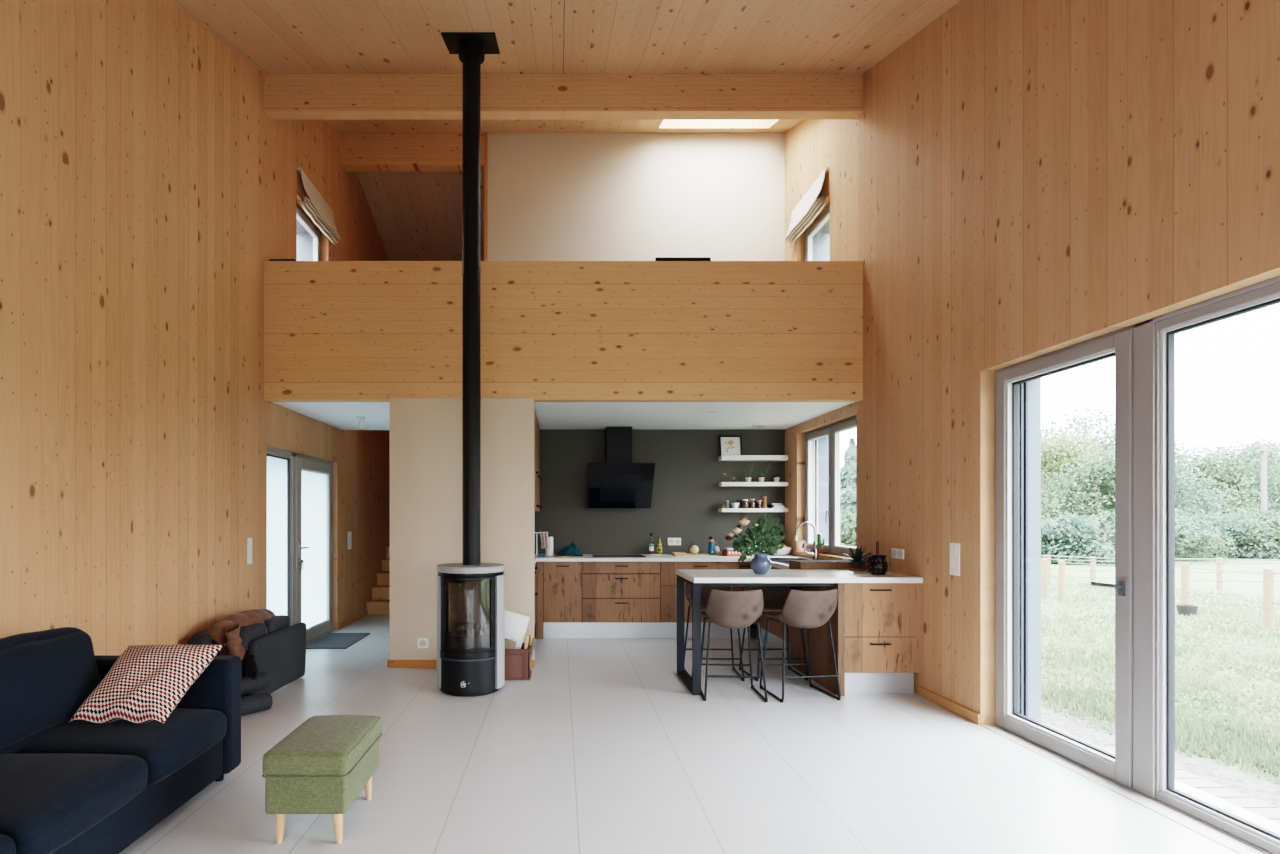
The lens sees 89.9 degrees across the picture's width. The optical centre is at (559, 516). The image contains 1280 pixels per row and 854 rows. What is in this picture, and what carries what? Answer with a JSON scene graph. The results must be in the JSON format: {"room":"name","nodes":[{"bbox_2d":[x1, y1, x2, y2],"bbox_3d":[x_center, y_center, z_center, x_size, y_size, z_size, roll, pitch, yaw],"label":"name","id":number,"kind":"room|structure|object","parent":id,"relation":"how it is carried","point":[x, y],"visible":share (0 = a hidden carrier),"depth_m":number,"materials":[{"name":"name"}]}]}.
{"room":"living room","nodes":[
{"label":"living room","id":0,"kind":"room"},
{"bbox_2d":[0,0,389,654],"bbox_3d":[-2.936,-1.834,5.400,0.380,6.447,16.000,0,0,0],"label":"wall","id":1,"kind":"structure","parent":0,"point":[148,186],"depth_m":4.23,"materials":[{"name":"brown wood"}]},
{"bbox_2d":[247,538,251,563],"bbox_3d":[-2.740,0.300,5.598,0.013,0.224,0.072,0,0,0],"label":"light switch","id":2,"kind":"object","parent":1,"relation":"attached to","point":[249,540],"visible":1,"depth_m":5.60,"materials":[{"name":"white plastic"}]},
{"bbox_2d":[267,446,332,642],"bbox_3d":[-2.797,0.355,6.897,0.138,2.070,1.885,0,0,0],"label":"door","id":3,"kind":"structure","parent":1,"relation":"in","point":[299,486],"depth_m":6.80,"materials":[{"name":"grey"}]},
{"bbox_2d":[267,451,291,625],"bbox_3d":[-2.831,0.372,6.330,0.050,2.015,0.650,0,0,0],"label":"glass pane","id":4,"kind":"object","parent":3,"relation":"attached to","point":[279,463],"depth_m":6.43,"materials":[{"name":"glass"}]},
{"bbox_2d":[297,205,320,260],"bbox_3d":[-2.978,-2.980,7.085,0.305,0.780,0.910,0,0,0],"label":"window","id":5,"kind":"structure","parent":1,"relation":"in","point":[308,235],"depth_m":7.47,"materials":[{"name":"grey"}]},
{"bbox_2d":[297,167,340,244],"bbox_3d":[-2.679,-3.451,7.135,0.132,0.420,0.972,0,0,0],"label":"blind","id":6,"kind":"object","parent":1,"relation":"attached to","point":[316,207],"visible":1,"depth_m":7.06,"materials":[{"name":"beige fabric"}]},
{"bbox_2d":[337,610,367,629],"bbox_3d":[-2.738,1.354,8.435,0.016,0.072,1.190,0,0,0],"label":"baseboard","id":7,"kind":"structure","parent":1,"relation":"attached to","point":[342,624],"depth_m":8.33,"materials":[{"name":"brown wood"}]},
{"bbox_2d":[357,172,483,260],"bbox_3d":[0.032,-4.003,10.980,6.556,2.268,5.840,0,0,0],"label":"ceiling","id":8,"kind":"structure","parent":0,"point":[417,216],"depth_m":9.26,"materials":[{"name":"brown wood"}]},
{"bbox_2d":[390,398,534,663],"bbox_3d":[-0.909,0.145,6.992,1.336,2.490,2.215,0,0,0],"label":"wall partition","id":9,"kind":"structure","parent":0,"point":[426,433],"depth_m":5.88,"materials":[{"name":"beige paint"}]},
{"bbox_2d":[417,638,428,647],"bbox_3d":[-1.267,1.166,5.879,0.102,0.092,0.012,0,0,0],"label":"wall socket","id":10,"kind":"object","parent":9,"relation":"attached to","point":[421,642],"visible":1,"depth_m":5.88,"materials":[{"name":"white plastic"}]},
{"bbox_2d":[388,659,533,667],"bbox_3d":[-0.914,1.355,6.910,1.356,0.070,2.081,0,0,0],"label":"baseboard","id":11,"kind":"structure","parent":9,"relation":"attached to","point":[391,663],"depth_m":5.87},
{"bbox_2d":[535,410,541,511],"bbox_3d":[-0.534,-0.579,6.992,0.612,1.027,1.884,0,0,0],"label":"upper cabinet","id":12,"kind":"object","parent":9,"relation":"attached to","point":[537,429],"visible":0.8,"depth_m":7.07,"materials":[{"name":"brown wood"}]},
{"bbox_2d":[264,261,862,401],"bbox_3d":[0.032,-1.732,5.960,5.556,1.287,0.120,0,0,0],"label":"wall","id":13,"kind":"structure","parent":0,"point":[335,331],"depth_m":5.90,"materials":[{"name":"brown wood"}]},
{"bbox_2d":[169,0,959,429],"bbox_3d":[0.032,-3.107,2.480,6.556,4.061,11.160,0,0,0],"label":"ceiling","id":14,"kind":"structure","parent":0,"point":[274,36],"depth_m":5.25,"materials":[{"name":"brown wood"}]},
{"bbox_2d":[341,133,483,171],"bbox_3d":[-1.845,-4.623,8.040,1.801,0.427,0.160,0,0,0],"label":"ceiling beam","id":15,"kind":"structure","parent":14,"relation":"attached to","point":[360,152],"depth_m":7.96,"materials":[{"name":"wood"}]},
{"bbox_2d":[264,74,862,119],"bbox_3d":[0.032,-3.962,5.963,5.556,0.394,0.125,0,0,0],"label":"ceiling beam","id":16,"kind":"structure","parent":14,"relation":"attached to","point":[286,96],"depth_m":5.90,"materials":[{"name":"wood"}]},
{"bbox_2d":[488,133,784,627],"bbox_3d":[0.935,-1.805,8.025,3.750,6.390,0.150,0,0,0],"label":"wall","id":17,"kind":"structure","parent":0,"point":[552,196],"depth_m":7.95,"materials":[{"name":"white paint"}]},
{"bbox_2d":[484,133,487,260],"bbox_3d":[-0.925,-3.088,8.015,0.040,3.457,0.170,0,0,0],"label":"trim","id":18,"kind":"structure","parent":17,"relation":"attached to","point":[485,134],"depth_m":7.93,"materials":[{"name":"brown wood"}]},
{"bbox_2d":[587,427,654,507],"bbox_3d":[0.721,-0.601,7.685,0.782,0.984,0.528,0,0,0],"label":"extractor hood","id":19,"kind":"object","parent":17,"relation":"attached to","point":[618,482],"visible":1,"depth_m":7.65,"materials":[{"name":"black metal"}]},
{"bbox_2d":[668,538,680,544],"bbox_3d":[1.429,0.306,7.944,0.166,0.093,0.012,0,0,0],"label":"wall socket","id":20,"kind":"object","parent":17,"relation":"attached to","point":[671,541],"visible":1,"depth_m":7.94,"materials":[{"name":"white plastic"}]},
{"bbox_2d":[718,455,787,460],"bbox_3d":[2.382,-0.725,7.859,0.815,0.060,0.179,0,0,0],"label":"wall shelf","id":21,"kind":"object","parent":17,"relation":"attached to","point":[722,457],"visible":1,"depth_m":7.77,"materials":[{"name":"white paint"}]},
{"bbox_2d":[719,436,741,455],"bbox_3d":[2.115,-0.881,7.880,0.270,0.256,0.064,0,0,0],"label":"framed picture","id":22,"kind":"object","parent":21,"relation":"on","point":[729,445],"visible":0.97,"depth_m":7.88,"materials":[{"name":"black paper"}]},
{"bbox_2d":[718,482,787,486],"bbox_3d":[2.382,-0.403,7.859,0.815,0.050,0.179,0,0,0],"label":"wall shelf","id":23,"kind":"object","parent":17,"relation":"attached to","point":[720,484],"visible":1,"depth_m":7.77,"materials":[{"name":"white paint"}]},
{"bbox_2d":[718,508,787,511],"bbox_3d":[2.382,-0.083,7.859,0.815,0.046,0.179,0,0,0],"label":"wall shelf","id":24,"kind":"object","parent":17,"relation":"attached to","point":[719,509],"visible":1,"depth_m":7.77,"materials":[{"name":"white paint"}]},
{"bbox_2d":[119,615,1238,853],"bbox_3d":[0.037,1.465,5.375,6.326,0.150,16.650,0,0,0],"label":"floor","id":25,"kind":"structure","parent":0,"point":[605,748],"depth_m":3.41,"materials":[{"name":"tile"}]},
{"bbox_2d":[0,627,240,853],"bbox_3d":[-2.192,0.956,2.344,1.037,0.868,2.187,0,0,0],"label":"sofa","id":26,"kind":"object","parent":25,"relation":"on","point":[80,786],"visible":0.88,"depth_m":2.71,"materials":[{"name":"blue fabric"}]},
{"bbox_2d":[0,834,15,853],"bbox_3d":[-2.105,1.069,1.708,0.864,0.257,0.629,0,0,0],"label":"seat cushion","id":27,"kind":"object","parent":26,"relation":"on","point":[7,841],"depth_m":1.97,"materials":[{"name":"blue fabric"}]},
{"bbox_2d":[0,627,100,753],"bbox_3d":[-2.375,0.765,2.814,0.306,0.488,0.773,0,0,0],"label":"cushion","id":28,"kind":"object","parent":26,"relation":"on","point":[46,675],"depth_m":2.77,"materials":[{"name":"blue fabric"}]},
{"bbox_2d":[0,753,147,853],"bbox_3d":[-2.104,1.069,2.345,0.862,0.258,0.659,0,0,0],"label":"seat cushion","id":29,"kind":"object","parent":26,"relation":"on","point":[51,803],"depth_m":2.32,"materials":[{"name":"blue fabric"}]},
{"bbox_2d":[13,708,226,784],"bbox_3d":[-2.104,1.069,2.981,0.864,0.255,0.635,0,0,0],"label":"seat cushion","id":30,"kind":"object","parent":26,"relation":"on","point":[189,739],"depth_m":2.83,"materials":[{"name":"blue fabric"}]},
{"bbox_2d":[69,644,224,723],"bbox_3d":[-1.971,0.796,3.067,0.498,0.308,0.405,0,0,0],"label":"cushion","id":31,"kind":"object","parent":26,"relation":"on","point":[146,683],"visible":1,"depth_m":2.97,"materials":[{"name":"fabric"}]},
{"bbox_2d":[187,615,305,715],"bbox_3d":[-2.375,1.107,4.851,0.621,0.563,1.394,0,0,0],"label":"armchair","id":32,"kind":"object","parent":25,"relation":"on","point":[276,659],"visible":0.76,"depth_m":4.85,"materials":[{"name":"grey fabric"}]},
{"bbox_2d":[207,609,275,659],"bbox_3d":[-2.475,0.894,5.038,0.366,0.310,1.004,0,0,0],"label":"blanket","id":33,"kind":"object","parent":32,"relation":"on","point":[221,631],"visible":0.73,"depth_m":4.66,"materials":[{"name":"brown fabric"}]},
{"bbox_2d":[262,715,381,843],"bbox_3d":[-1.070,1.180,2.925,0.372,0.422,0.556,0,0,0],"label":"footstool","id":34,"kind":"object","parent":25,"relation":"on","point":[322,766],"visible":1,"depth_m":2.68,"materials":[{"name":"green fabric"}]},
{"bbox_2d":[306,633,369,648],"bbox_3d":[-2.499,1.384,7.135,0.485,0.012,0.870,0,0,0],"label":"door mat","id":35,"kind":"object","parent":25,"relation":"on","point":[330,640],"visible":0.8,"depth_m":7.04,"materials":[{"name":"fabric"}]},
{"bbox_2d":[366,546,389,614],"bbox_3d":[-1.828,0.197,10.675,1.834,2.386,3.329,0,0,0],"label":"staircase","id":36,"kind":"structure","parent":25,"relation":"on","point":[379,604],"depth_m":9.29,"materials":[{"name":"brown wood"}]},
{"bbox_2d":[437,32,504,696],"bbox_3d":[-0.722,-1.274,5.153,0.547,5.328,0.551,0,0,3],"label":"wood stove","id":37,"kind":"object","parent":25,"relation":"on","point":[471,592],"visible":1,"depth_m":5.12,"materials":[{"name":"black metal"}]},
{"bbox_2d":[505,643,531,679],"bbox_3d":[-0.466,1.259,5.561,0.426,0.262,0.299,0,0,0],"label":"crate","id":38,"kind":"object","parent":25,"relation":"on","point":[517,661],"visible":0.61,"depth_m":5.42,"materials":[{"name":"brown plastic"}]},
{"bbox_2d":[505,638,515,648],"bbox_3d":[-0.485,1.092,5.470,0.214,0.150,0.040,0,0,0],"label":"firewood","id":39,"kind":"object","parent":38,"relation":"on","point":[509,644],"visible":0.39,"depth_m":5.45,"materials":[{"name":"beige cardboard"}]},
{"bbox_2d":[505,610,529,648],"bbox_3d":[-0.470,1.107,5.653,0.402,0.569,0.091,0,0,0],"label":"panel","id":40,"kind":"object","parent":38,"relation":"in","point":[516,624],"visible":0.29,"depth_m":5.67,"materials":[{"name":"white paint"}]},
{"bbox_2d":[536,562,581,638],"bbox_3d":[-0.013,0.948,7.563,0.525,0.885,0.734,0,0,0],"label":"base cabinet","id":41,"kind":"object","parent":25,"relation":"on","point":[562,580],"visible":0.98,"depth_m":7.23,"materials":[{"name":"brown"}]},
{"bbox_2d":[582,562,659,637],"bbox_3d":[0.696,0.948,7.563,0.892,0.885,0.734,0,0,0],"label":"base cabinet","id":42,"kind":"object","parent":25,"relation":"on","point":[620,599],"visible":1,"depth_m":7.23,"materials":[{"name":"brown"}]},
{"bbox_2d":[660,562,738,637],"bbox_3d":[1.591,0.948,7.563,0.898,0.885,0.734,0,0,0],"label":"base cabinet","id":43,"kind":"object","parent":25,"relation":"on","point":[668,576],"visible":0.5,"depth_m":7.23,"materials":[{"name":"brown"}]},
{"bbox_2d":[684,583,744,680],"bbox_3d":[1.346,0.964,5.620,0.482,0.852,0.499,0,0,2],"label":"bar stool","id":44,"kind":"object","parent":25,"relation":"on","point":[705,590],"visible":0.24,"depth_m":5.77,"materials":[{"name":"black metal"}]},
{"bbox_2d":[701,589,767,701],"bbox_3d":[1.334,0.964,4.965,0.482,0.852,0.499,0,0,4],"label":"bar stool","id":45,"kind":"object","parent":25,"relation":"on","point":[726,609],"visible":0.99,"depth_m":4.77,"materials":[{"name":"brown leather"}]},
{"bbox_2d":[739,562,750,637],"bbox_3d":[2.109,0.948,7.563,0.147,0.885,0.734,0,0,0],"label":"base cabinet","id":46,"kind":"object","parent":25,"relation":"on","point":[742,565],"visible":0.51,"depth_m":7.23,"materials":[{"name":"brown"}]},
{"bbox_2d":[753,614,774,648],"bbox_3d":[2.473,0.948,6.914,0.654,0.885,0.628,0,0,0],"label":"base cabinet","id":47,"kind":"object","parent":25,"relation":"on","point":[770,638],"visible":0.06,"depth_m":6.81,"materials":[{"name":"brown"}]},
{"bbox_2d":[535,554,812,568],"bbox_3d":[0.995,0.485,6.975,3.630,0.040,1.946,0,0,0],"label":"countertop","id":48,"kind":"structure","parent":47,"relation":"on","point":[586,557],"depth_m":7.20,"materials":[{"name":"stone"}]},
{"bbox_2d":[535,532,545,556],"bbox_3d":[-0.247,0.321,7.500,0.175,0.288,0.120,0,0,0],"label":"towel stand","id":49,"kind":"object","parent":48,"relation":"on","point":[535,532],"visible":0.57,"depth_m":7.49,"materials":[{"name":"white paint"}]},
{"bbox_2d":[540,532,549,548],"bbox_3d":[-0.179,0.274,7.500,0.124,0.203,0.078,0,0,0],"label":"tea towel","id":50,"kind":"object","parent":49,"relation":"hanging from","point":[544,536],"visible":1,"depth_m":7.48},
{"bbox_2d":[545,536,552,555],"bbox_3d":[-0.128,0.345,7.620,0.100,0.240,0.100,0,0,0],"label":"paper roll","id":51,"kind":"object","parent":48,"relation":"on","point":[549,550],"visible":0.86,"depth_m":7.58,"materials":[{"name":"white"}]},
{"bbox_2d":[592,554,645,557],"bbox_3d":[0.693,0.462,7.555,0.605,0.006,0.510,0,0,0],"label":"induction hob","id":52,"kind":"object","parent":48,"relation":"in","point":[593,555],"visible":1,"depth_m":7.39,"materials":[{"name":"black glass"}]},
{"bbox_2d":[656,536,661,554],"bbox_3d":[1.222,0.351,7.840,0.076,0.226,0.077,0,0,0],"label":"oil bottle","id":53,"kind":"object","parent":48,"relation":"on","point":[659,545],"visible":0.96,"depth_m":7.81,"materials":[{"name":"yellow"}]},
{"bbox_2d":[708,537,713,554],"bbox_3d":[1.837,0.351,7.720,0.073,0.226,0.072,0,0,0],"label":"flask","id":54,"kind":"object","parent":48,"relation":"on","point":[711,541],"visible":0.97,"depth_m":7.69,"materials":[{"name":"blue"}]},
{"bbox_2d":[724,548,741,555],"bbox_3d":[2.112,0.418,7.620,0.259,0.093,0.164,0,0,0],"label":"patterned box","id":55,"kind":"object","parent":48,"relation":"on","point":[730,552],"visible":0.46,"depth_m":7.54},
{"bbox_2d":[773,547,791,555],"bbox_3d":[2.655,0.415,7.700,0.280,0.098,0.280,0,0,0],"label":"bowl","id":56,"kind":"object","parent":48,"relation":"on","point":[784,551],"visible":0.59,"depth_m":7.59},
{"bbox_2d":[769,558,811,563],"bbox_3d":[2.485,0.480,6.590,0.470,0.043,1.100,0,0,0],"label":"sink","id":57,"kind":"object","parent":48,"relation":"in","point":[781,560],"visible":0.25,"depth_m":7.08,"materials":[{"name":"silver metal"}]},
{"bbox_2d":[794,522,817,559],"bbox_3d":[2.662,0.257,6.880,0.256,0.416,0.056,0,0,0],"label":"tap","id":58,"kind":"object","parent":48,"relation":"on","point":[814,553],"visible":0.98,"depth_m":6.87,"materials":[{"name":"silver metal"}]},
{"bbox_3d":[0.105,0.459,7.650,0.330,0.012,0.300,0,0,0],"label":"serving tray","id":59,"kind":"object","parent":48,"relation":"on","visible":0},
{"bbox_2d":[555,542,580,554],"bbox_3d":[0.100,0.372,7.650,0.309,0.160,0.220,0,0,0],"label":"cloth","id":60,"kind":"object","parent":59,"relation":"on","point":[572,549],"visible":1,"depth_m":7.60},
{"bbox_2d":[739,586,807,680],"bbox_3d":[1.874,0.964,5.620,0.482,0.852,0.499,0,0,-3],"label":"bar stool","id":61,"kind":"object","parent":25,"relation":"on","point":[774,597],"visible":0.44,"depth_m":5.77,"materials":[{"name":"black metal"}]},
{"bbox_2d":[770,567,789,657],"bbox_3d":[2.473,0.948,6.300,0.654,0.885,0.600,0,0,0],"label":"base cabinet","id":62,"kind":"object","parent":25,"relation":"on","point":[776,628],"visible":0.09,"depth_m":6.40,"materials":[{"name":"brown"}]},
{"bbox_2d":[676,569,922,694],"bbox_3d":[1.922,0.929,5.305,1.774,0.922,0.770,0,0,0],"label":"breakfast bar","id":63,"kind":"object","parent":25,"relation":"on","point":[697,578],"visible":0.95,"depth_m":4.99,"materials":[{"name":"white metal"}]},
{"bbox_2d":[750,553,771,573],"bbox_3d":[1.654,0.383,5.235,0.167,0.171,0.167,0,0,0],"label":"vase","id":64,"kind":"object","parent":63,"relation":"on","point":[760,563],"visible":0.93,"depth_m":5.18,"materials":[{"name":"blue ceramic"}]},
{"bbox_2d":[725,512,785,561],"bbox_3d":[1.624,0.164,5.231,0.548,0.418,0.265,0,0,-8],"label":"flower bouquet","id":65,"kind":"object","parent":64,"relation":"in","point":[762,541],"visible":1,"depth_m":5.19,"materials":[{"name":"green plant"}]},
{"bbox_2d":[836,546,870,570],"bbox_3d":[2.596,0.354,5.560,0.342,0.228,0.349,0,0,0],"label":"potted succulent","id":66,"kind":"object","parent":63,"relation":"on","point":[856,558],"visible":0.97,"depth_m":5.54,"materials":[{"name":"green plant"}]},
{"bbox_2d":[865,555,888,574],"bbox_3d":[2.585,0.391,5.176,0.157,0.155,0.148,0,0,-40],"label":"jug","id":67,"kind":"object","parent":63,"relation":"on","point":[878,565],"visible":1,"depth_m":5.13,"materials":[{"name":"black ceramic"}]},
{"bbox_2d":[760,589,840,702],"bbox_3d":[1.871,0.964,4.965,0.482,0.852,0.499,0,0,-7],"label":"bar stool","id":68,"kind":"object","parent":25,"relation":"on","point":[808,610],"visible":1,"depth_m":4.77,"materials":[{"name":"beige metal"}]},
{"bbox_2d":[789,560,920,695],"bbox_3d":[2.482,0.898,5.457,0.653,0.984,1.081,0,0,0],"label":"bar cabinet","id":69,"kind":"object","parent":25,"relation":"on","point":[876,627],"visible":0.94,"depth_m":4.95,"materials":[{"name":"brown wood"}]},
{"bbox_2d":[785,0,1279,723],"bbox_3d":[3.005,-1.834,5.400,0.390,6.447,16.000,0,0,0],"label":"wall","id":70,"kind":"structure","parent":0,"point":[1117,162],"depth_m":4.10,"materials":[{"name":"brown wood"}]},
{"bbox_2d":[784,167,828,244],"bbox_3d":[2.743,-3.451,7.135,0.132,0.420,0.972,0,0,0],"label":"blind","id":71,"kind":"object","parent":70,"relation":"attached to","point":[809,207],"visible":1,"depth_m":7.06,"materials":[{"name":"beige fabric"}]},
{"bbox_2d":[805,204,829,260],"bbox_3d":[3.042,-2.980,7.085,0.305,0.780,0.910,0,0,0],"label":"window","id":72,"kind":"structure","parent":70,"relation":"in","point":[817,236],"depth_m":7.48,"materials":[{"name":"grey"}]},
{"bbox_2d":[796,416,855,559],"bbox_3d":[2.997,-0.286,6.785,0.410,1.418,1.510,0,0,0],"label":"window","id":73,"kind":"structure","parent":70,"relation":"in","point":[822,445],"depth_m":7.34,"materials":[{"name":"grey"}]},
{"bbox_2d":[813,533,824,553],"bbox_3d":[2.842,0.288,6.975,0.111,0.226,0.085,0,0,0],"label":"potted cactus","id":74,"kind":"object","parent":73,"relation":"on","point":[819,535],"visible":0.91,"depth_m":6.96,"materials":[{"name":"plant"}]},
{"bbox_2d":[892,548,903,558],"bbox_3d":[2.804,0.304,5.282,0.012,0.082,0.185,0,0,0],"label":"wall socket","id":75,"kind":"object","parent":70,"relation":"attached to","point":[896,553],"visible":1,"depth_m":5.26,"materials":[{"name":"white plastic"}]},
{"bbox_2d":[916,685,979,724],"bbox_3d":[2.802,1.354,4.622,0.016,0.072,0.745,0,0,0],"label":"baseboard","id":76,"kind":"structure","parent":70,"relation":"attached to","point":[962,711],"depth_m":4.56,"materials":[{"name":"brown wood"}]},
{"bbox_2d":[954,5,954,701],"bbox_3d":[2.815,-1.129,4.530,0.011,5.038,0.004,0,0,0],"label":"trim","id":77,"kind":"structure","parent":70,"relation":"attached to","point":[954,5],"depth_m":4.53,"materials":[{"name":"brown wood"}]},
{"bbox_2d":[950,543,959,575],"bbox_3d":[2.804,0.300,4.504,0.013,0.228,0.103,0,0,0],"label":"light switch","id":78,"kind":"object","parent":70,"relation":"attached to","point":[954,547],"visible":1,"depth_m":4.50,"materials":[{"name":"white plastic"}]},
{"bbox_2d":[980,276,1279,853],"bbox_3d":[3.018,0.223,2.600,0.425,2.395,3.300,0,0,0],"label":"window","id":79,"kind":"structure","parent":70,"relation":"in","point":[1141,769],"depth_m":3.24,"materials":[{"name":"grey"}]},
{"bbox_3d":[0.032,-1.285,7.035,5.556,0.150,2.030,0,0,0],"label":"floor","id":80,"kind":"structure","parent":0,"visible":0},
{"bbox_3d":[1.200,-1.710,6.405,1.200,0.700,0.690,0,0,0],"label":"desk","id":81,"kind":"object","parent":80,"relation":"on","visible":0},
{"bbox_2d":[655,257,710,260],"bbox_3d":[1.199,-2.294,6.230,0.538,0.468,0.200,0,0,0],"label":"monitor","id":82,"kind":"object","parent":81,"relation":"on","point":[656,258],"visible":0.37,"depth_m":6.19,"materials":[{"name":"black"}]},
{"label":"outside","id":83,"kind":"structure","parent":0,"visible":0},
{"bbox_2d":[1041,543,1279,807],"bbox_3d":[40.000,1.550,40.000,200.000,0.001,160.000,0,0,0],"label":"ground","id":84,"kind":"structure","parent":83,"point":[1232,777],"depth_m":6.82,"materials":[{"name":"plant"}]},
{"bbox_2d":[840,437,855,523],"bbox_3d":[9.644,-0.541,20.974,2.529,4.194,2.641,0,0,38],"label":"conifer","id":85,"kind":"object","parent":84,"relation":"on","point":[848,471],"visible":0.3,"depth_m":20.68,"materials":[{"name":"green plant"}]},
{"bbox_2d":[840,511,855,546],"bbox_3d":[7.021,0.688,14.856,1.738,1.626,1.594,0,0,0],"label":"bush","id":86,"kind":"object","parent":84,"relation":"on","point":[848,529],"visible":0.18,"depth_m":14.64,"materials":[{"name":"green plant"}]},
{"bbox_2d":[1041,516,1090,557],"bbox_3d":[16.595,0.725,22.101,2.526,1.648,2.521,0,0,0],"label":"bush","id":87,"kind":"object","parent":84,"relation":"on","point":[1044,520],"visible":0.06,"depth_m":21.59,"materials":[{"name":"green plant"}]},
{"bbox_2d":[1041,428,1106,519],"bbox_3d":[22.883,-1.285,30.150,4.590,5.690,4.436,0,0,39],"label":"broadleaf tree","id":88,"kind":"object","parent":84,"relation":"on","point":[1062,455],"visible":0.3,"depth_m":28.91,"materials":[{"name":"green plant"}]},
{"bbox_2d":[1041,512,1114,564],"bbox_3d":[17.207,0.705,21.146,2.376,1.730,2.588,0,0,42],"label":"bush","id":89,"kind":"object","parent":84,"relation":"on","point":[1068,533],"visible":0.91,"depth_m":20.65,"materials":[{"name":"green plant"}]},
{"bbox_2d":[1041,407,1114,516],"bbox_3d":[28.174,-2.139,33.842,7.192,7.409,5.995,0,0,-42],"label":"broadleaf tree","id":90,"kind":"object","parent":84,"relation":"on","point":[1108,436],"visible":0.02,"depth_m":33.46,"materials":[{"name":"green plant"}]},
{"bbox_2d":[1076,509,1114,559],"bbox_3d":[18.749,0.646,21.829,2.844,1.848,2.370,0,0,-24],"label":"bush","id":91,"kind":"object","parent":84,"relation":"on","point":[1107,526],"visible":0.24,"depth_m":21.47,"materials":[{"name":"green plant"}]},
{"bbox_2d":[1041,446,1178,519],"bbox_3d":[23.099,-0.768,27.051,4.037,4.657,4.633,0,0,-43],"label":"broadleaf tree","id":92,"kind":"object","parent":84,"relation":"on","point":[1097,499],"visible":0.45,"depth_m":26.99,"materials":[{"name":"green plant"}]},
{"bbox_2d":[1041,572,1279,784],"bbox_3d":[9.995,1.495,10.019,5.323,0.110,18.905,0,0,34],"label":"grass","id":93,"kind":"structure","parent":84,"relation":"on","point":[1263,758],"depth_m":6.12,"materials":[{"name":"plant"}]},
{"bbox_2d":[1041,559,1279,629],"bbox_3d":[9.700,1.130,8.988,0.759,0.840,6.465,0,0,-2],"label":"fence","id":94,"kind":"object","parent":84,"relation":"on","point":[1268,573],"visible":0.77,"depth_m":10.10,"materials":[{"name":"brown wood"}]},
{"bbox_2d":[1041,555,1279,589],"bbox_3d":[14.460,1.210,13.466,9.082,0.680,0.381,0,0,17],"label":"fence","id":95,"kind":"object","parent":84,"relation":"on","point":[1219,562],"visible":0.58,"depth_m":13.57,"materials":[{"name":"brown wood"}]},
{"bbox_2d":[1042,496,1279,516],"bbox_3d":[34.622,-0.649,37.240,114.386,5.439,34.916,0,0,43],"label":"foliage","id":96,"kind":"object","parent":84,"relation":"on","point":[1276,508],"visible":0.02,"depth_m":41.69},
{"bbox_2d":[1092,436,1230,517],"bbox_3d":[30.386,-1.414,33.020,5.670,5.952,5.593,0,0,0],"label":"broadleaf tree","id":97,"kind":"object","parent":84,"relation":"on","point":[1198,504],"visible":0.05,"depth_m":31.34,"materials":[{"name":"green plant"}]},
{"bbox_2d":[1176,604,1198,615],"bbox_3d":[9.860,1.470,10.000,0.260,0.160,0.260,0,0,0],"label":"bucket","id":98,"kind":"object","parent":84,"relation":"on","point":[1184,609],"visible":0.8,"depth_m":9.93,"materials":[{"name":"grey"}]},
{"bbox_2d":[1175,514,1206,557],"bbox_3d":[20.254,0.586,21.805,2.523,1.916,2.622,0,0,-28],"label":"bush","id":99,"kind":"object","parent":84,"relation":"on","point":[1187,530],"visible":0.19,"depth_m":21.09,"materials":[{"name":"green plant"}]},
{"bbox_2d":[1103,748,1279,823],"bbox_3d":[3.396,1.480,1.736,0.352,0.080,4.472,0,0,0],"label":"path","id":100,"kind":"structure","parent":84,"relation":"on","point":[1268,811],"depth_m":3.29,"materials":[{"name":"concrete"}]},
{"bbox_2d":[1175,505,1237,560],"bbox_3d":[22.287,0.574,23.038,2.807,2.017,3.629,0,0,27],"label":"bush","id":101,"kind":"object","parent":84,"relation":"on","point":[1206,543],"visible":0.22,"depth_m":22.16,"materials":[{"name":"green plant"}]},
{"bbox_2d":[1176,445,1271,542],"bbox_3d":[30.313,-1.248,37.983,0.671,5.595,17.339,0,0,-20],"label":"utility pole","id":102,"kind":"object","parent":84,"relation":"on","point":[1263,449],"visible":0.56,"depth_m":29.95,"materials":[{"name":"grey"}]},
{"bbox_2d":[1175,437,1279,520],"bbox_3d":[36.982,-1.428,36.271,6.027,5.983,5.836,0,0,-15],"label":"broadleaf tree","id":103,"kind":"object","parent":84,"relation":"on","point":[1235,482],"visible":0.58,"depth_m":35.16,"materials":[{"name":"green plant"}]},
{"bbox_2d":[1176,508,1279,558],"bbox_3d":[24.819,0.614,24.028,2.876,1.901,2.872,0,0,0],"label":"bush","id":104,"kind":"object","parent":84,"relation":"on","point":[1231,528],"visible":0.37,"depth_m":23.22,"materials":[{"name":"green plant"}]},
{"bbox_2d":[1202,439,1279,513],"bbox_3d":[42.882,-1.627,40.034,5.526,6.378,5.030,0,0,0],"label":"broadleaf tree","id":105,"kind":"object","parent":84,"relation":"on","point":[1273,494],"visible":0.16,"depth_m":38.43,"materials":[{"name":"green plant"}]},
{"bbox_2d":[1214,507,1279,557],"bbox_3d":[26.128,0.592,24.071,3.043,1.940,3.173,0,0,-3],"label":"bush","id":106,"kind":"object","parent":84,"relation":"on","point":[1269,517],"visible":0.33,"depth_m":23.49,"materials":[{"name":"green plant"}]},
{"bbox_2d":[1235,438,1279,503],"bbox_3d":[50.525,-2.016,43.903,6.681,7.163,6.674,0,0,22],"label":"broadleaf tree","id":107,"kind":"object","parent":84,"relation":"on","point":[1278,438],"visible":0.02,"depth_m":43.45,"materials":[{"name":"green plant"}]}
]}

